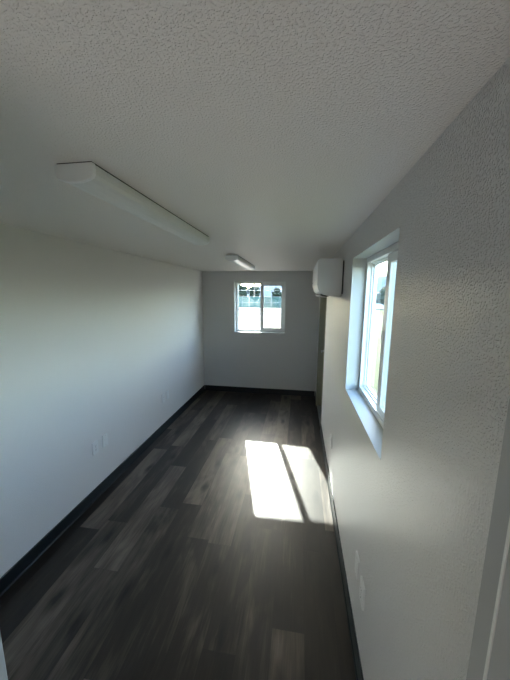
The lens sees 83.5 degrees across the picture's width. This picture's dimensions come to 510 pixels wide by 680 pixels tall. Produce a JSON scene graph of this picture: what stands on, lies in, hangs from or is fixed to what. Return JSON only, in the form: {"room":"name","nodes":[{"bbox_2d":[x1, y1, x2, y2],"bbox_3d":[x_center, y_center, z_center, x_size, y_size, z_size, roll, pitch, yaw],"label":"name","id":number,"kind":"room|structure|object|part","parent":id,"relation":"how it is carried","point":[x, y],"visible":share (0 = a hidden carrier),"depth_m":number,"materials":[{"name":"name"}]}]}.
{"room":"empty portable office","nodes":[
{"label":"empty portable office","id":0,"kind":"room"},
{"bbox_2d":[0,223,203,577],"bbox_3d":[-1.444,0.225,3.177,0.165,2.300,5.129,2,9,9],"label":"wall","id":1,"kind":"structure","parent":0,"point":[93,338],"depth_m":2.37,"materials":[{"name":"white paint"}]},
{"bbox_2d":[92,440,98,455],"bbox_3d":[-1.463,0.986,2.619,0.012,0.118,0.072,2,9,9],"label":"electrical outlet","id":2,"kind":"object","parent":1,"relation":"attached to","point":[95,449],"visible":1,"depth_m":2.61,"materials":[{"name":"white plastic"}]},
{"bbox_2d":[0,385,204,596],"bbox_3d":[-1.365,1.316,3.315,0.017,0.103,4.844,2,9,9],"label":"baseboard","id":3,"kind":"structure","parent":1,"relation":"attached to","point":[9,578],"depth_m":2.42,"materials":[{"name":"grey plastic"}]},
{"bbox_2d":[102,433,107,447],"bbox_3d":[-1.442,0.963,2.751,0.012,0.118,0.072,2,9,9],"label":"wall plate","id":4,"kind":"object","parent":1,"relation":"attached to","point":[105,436],"visible":1,"depth_m":2.75,"materials":[{"name":"white plastic"}]},
{"bbox_2d":[0,390,355,679],"bbox_3d":[-0.301,1.446,3.192,2.495,0.100,5.129,2,9,9],"label":"floor","id":5,"kind":"structure","parent":0,"point":[213,555],"depth_m":1.97,"materials":[{"name":"grey laminate"}]},
{"bbox_2d":[0,0,509,270],"bbox_3d":[-0.283,-0.934,2.813,2.495,0.120,5.129,2,9,9],"label":"ceiling","id":6,"kind":"structure","parent":0,"point":[274,130],"depth_m":0.65,"materials":[{"name":"white paint"}]},
{"bbox_2d":[55,161,209,244],"bbox_3d":[-0.494,-0.638,1.521,0.140,0.061,1.220,2,9,9],"label":"ceiling light","id":7,"kind":"object","parent":6,"relation":"attached to","point":[89,177],"visible":1,"depth_m":1.11,"materials":[{"name":"white plastic"}]},
{"bbox_2d":[225,255,254,269],"bbox_3d":[-0.159,-0.978,3.670,0.140,0.061,1.220,2,9,9],"label":"ceiling light","id":8,"kind":"object","parent":6,"relation":"attached to","point":[235,259],"visible":1,"depth_m":3.32,"materials":[{"name":"white plastic"}]},
{"bbox_2d":[202,271,319,390],"bbox_3d":[0.085,-0.122,5.427,2.165,2.300,0.165,2,9,9],"label":"wall","id":9,"kind":"structure","parent":0,"point":[287,360],"depth_m":5.36,"materials":[{"name":"white paint"}]},
{"bbox_2d":[205,385,314,396],"bbox_3d":[0.063,0.976,5.511,2.131,0.103,0.017,2,9,9],"label":"baseboard","id":10,"kind":"structure","parent":9,"relation":"attached to","point":[207,387],"depth_m":5.50,"materials":[{"name":"grey plastic"}]},
{"bbox_2d":[236,281,285,331],"bbox_3d":[0.103,-0.624,5.385,0.940,0.940,0.077,2,9,9],"label":"window","id":11,"kind":"structure","parent":9,"relation":"in","point":[263,283],"depth_m":5.34,"materials":[{"name":"white plastic"}]},
{"bbox_3d":[-0.103,-0.634,5.436,0.448,0.872,0.020,2,9,9],"label":"fixed sash","id":12,"kind":"part","parent":11,"relation":"part of","materials":[{"name":"white plastic"}]},
{"bbox_3d":[0.316,-0.615,5.336,0.436,0.864,0.023,2,9,9],"label":"sliding sash","id":13,"kind":"part","parent":11,"relation":"part of","materials":[{"name":"white plastic"}]},
{"bbox_2d":[316,57,509,679],"bbox_3d":[0.859,0.297,2.830,0.165,2.300,5.129,2,9,9],"label":"wall","id":14,"kind":"structure","parent":0,"point":[413,495],"depth_m":0.77,"materials":[{"name":"white paint"}]},
{"bbox_2d":[316,296,326,423],"bbox_3d":[1.079,0.160,4.320,0.183,2.105,0.977,2,9,9],"label":"door","id":15,"kind":"structure","parent":14,"relation":"in","point":[323,300],"depth_m":4.72,"materials":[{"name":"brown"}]},
{"bbox_2d":[312,258,343,297],"bbox_3d":[0.681,-0.574,2.753,0.218,0.321,0.820,2,9,9],"label":"air conditioner","id":16,"kind":"object","parent":14,"relation":"attached to","point":[328,274],"visible":1,"depth_m":2.36,"materials":[{"name":"white plastic"}]},
{"bbox_3d":[0.578,-0.617,2.762,0.008,0.201,0.808,2,9,9],"label":"panel","id":17,"kind":"part","parent":16,"relation":"part of","materials":[{"name":"white plastic"}]},
{"bbox_2d":[315,391,363,679],"bbox_3d":[0.758,1.383,2.994,0.017,0.103,4.844,2,9,9],"label":"baseboard","id":18,"kind":"structure","parent":14,"relation":"attached to","point":[353,638],"depth_m":1.85,"materials":[{"name":"grey plastic"}]},
{"bbox_2d":[354,551,359,581],"bbox_3d":[0.544,1.206,1.526,0.012,0.118,0.072,2,9,9],"label":"wall plate","id":19,"kind":"object","parent":14,"relation":"attached to","point":[357,561],"visible":1,"depth_m":1.51,"materials":[{"name":"white plastic"}]},
{"bbox_2d":[359,576,365,610],"bbox_3d":[0.525,1.241,1.403,0.012,0.118,0.072,2,9,9],"label":"electrical outlet","id":20,"kind":"object","parent":14,"relation":"attached to","point":[362,590],"visible":1,"depth_m":1.39,"materials":[{"name":"white plastic"}]},
{"bbox_2d":[358,241,398,427],"bbox_3d":[0.716,-0.024,1.550,0.077,0.925,0.932,2,9,9],"label":"window","id":21,"kind":"structure","parent":14,"relation":"in","point":[376,403],"depth_m":1.68,"materials":[{"name":"white plastic"}]},
{"bbox_3d":[0.768,-0.056,1.752,0.020,0.857,0.444,2,9,9],"label":"fixed sash","id":22,"kind":"part","parent":21,"relation":"part of","materials":[{"name":"white plastic"}]},
{"bbox_3d":[0.667,0.009,1.342,0.023,0.849,0.432,2,9,9],"label":"sliding sash","id":23,"kind":"part","parent":21,"relation":"part of","materials":[{"name":"white plastic"}]},
{"bbox_3d":[-0.673,0.648,0.559,2.165,2.300,0.120,2,9,9],"label":"wall","id":24,"kind":"structure","parent":0,"visible":0},
{"bbox_2d":[0,398,509,679],"bbox_3d":[-0.111,0.664,0.481,0.996,2.300,0.134,2,9,9],"label":"door","id":25,"kind":"structure","parent":24,"relation":"in","point":[489,659],"depth_m":0.38,"materials":[{"name":"grey"}]},
{"bbox_3d":[-0.569,0.641,0.610,0.052,2.299,0.014,2,9,9],"label":"casing","id":26,"kind":"part","parent":25,"relation":"part of","materials":[{"name":"grey wood"}]},
{"label":"outside","id":27,"kind":"structure","parent":0,"visible":0},
{"bbox_2d":[239,297,280,328],"bbox_3d":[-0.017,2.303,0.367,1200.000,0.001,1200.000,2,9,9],"label":"ground","id":28,"kind":"structure","parent":27,"point":[273,319],"depth_m":30.45,"materials":[{"name":"white"}]},
{"bbox_2d":[239,284,247,295],"bbox_3d":[-3.104,-9.575,60.465,3.282,4.507,3.451,2,9,9],"label":"tree","id":29,"kind":"object","parent":28,"relation":"on","point":[241,293],"visible":0.54,"depth_m":59.20,"materials":[{"name":"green plant"}]},
{"bbox_2d":[247,286,259,299],"bbox_3d":[0.014,-9.608,62.142,2.939,4.090,3.105,7,11,36],"label":"tree","id":30,"kind":"object","parent":28,"relation":"on","point":[250,293],"visible":0.64,"depth_m":61.06,"materials":[{"name":"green plant"}]},
{"bbox_2d":[239,296,280,309],"bbox_3d":[0.905,-5.871,45.032,18.089,2.100,0.099,2,9,9],"label":"privacy fence","id":31,"kind":"object","parent":28,"relation":"on","point":[242,299],"visible":0.3,"depth_m":44.90,"materials":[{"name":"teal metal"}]},
{"bbox_2d":[239,290,281,313],"bbox_3d":[-0.697,-4.532,34.015,15.889,2.900,0.089,2,9,9],"label":"fence","id":32,"kind":"object","parent":28,"relation":"on","point":[239,290],"visible":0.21,"depth_m":33.73,"materials":[{"name":"grey metal"}]},
{"bbox_2d":[272,287,281,296],"bbox_3d":[4.552,-8.648,57.281,2.505,3.791,2.735,2,9,9],"label":"tree","id":33,"kind":"object","parent":28,"relation":"on","point":[274,293],"visible":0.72,"depth_m":56.41,"materials":[{"name":"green plant"}]},
{"bbox_2d":[370,309,383,394],"bbox_3d":[33.317,0.155,15.321,58.700,0.001,64.000,2,9,9],"label":"grass","id":34,"kind":"structure","parent":28,"relation":"on","point":[378,322],"depth_m":12.40,"materials":[{"name":"white"}]},
{"bbox_2d":[376,286,385,304],"bbox_3d":[18.212,-5.695,39.408,4.472,3.784,3.145,-7,12,-40],"label":"tree","id":35,"kind":"object","parent":34,"relation":"on","point":[380,297],"visible":0.21,"depth_m":38.16,"materials":[{"name":"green plant"}]},
{"bbox_2d":[375,292,383,308],"bbox_3d":[21.472,-6.972,50.355,9.600,2.900,3.600,2,9,9],"label":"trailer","id":36,"kind":"object","parent":28,"relation":"on","point":[378,306],"visible":0.02,"depth_m":49.03,"materials":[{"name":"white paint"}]},
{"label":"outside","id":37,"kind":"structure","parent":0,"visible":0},
{"bbox_2d":[247,275,385,296],"bbox_3d":[106.537,-68.625,356.678,620.000,30.095,90.000,2,9,9],"label":"sky","id":38,"kind":"structure","parent":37,"point":[381,281],"depth_m":333.50,"materials":[{"name":"white"}]}
]}

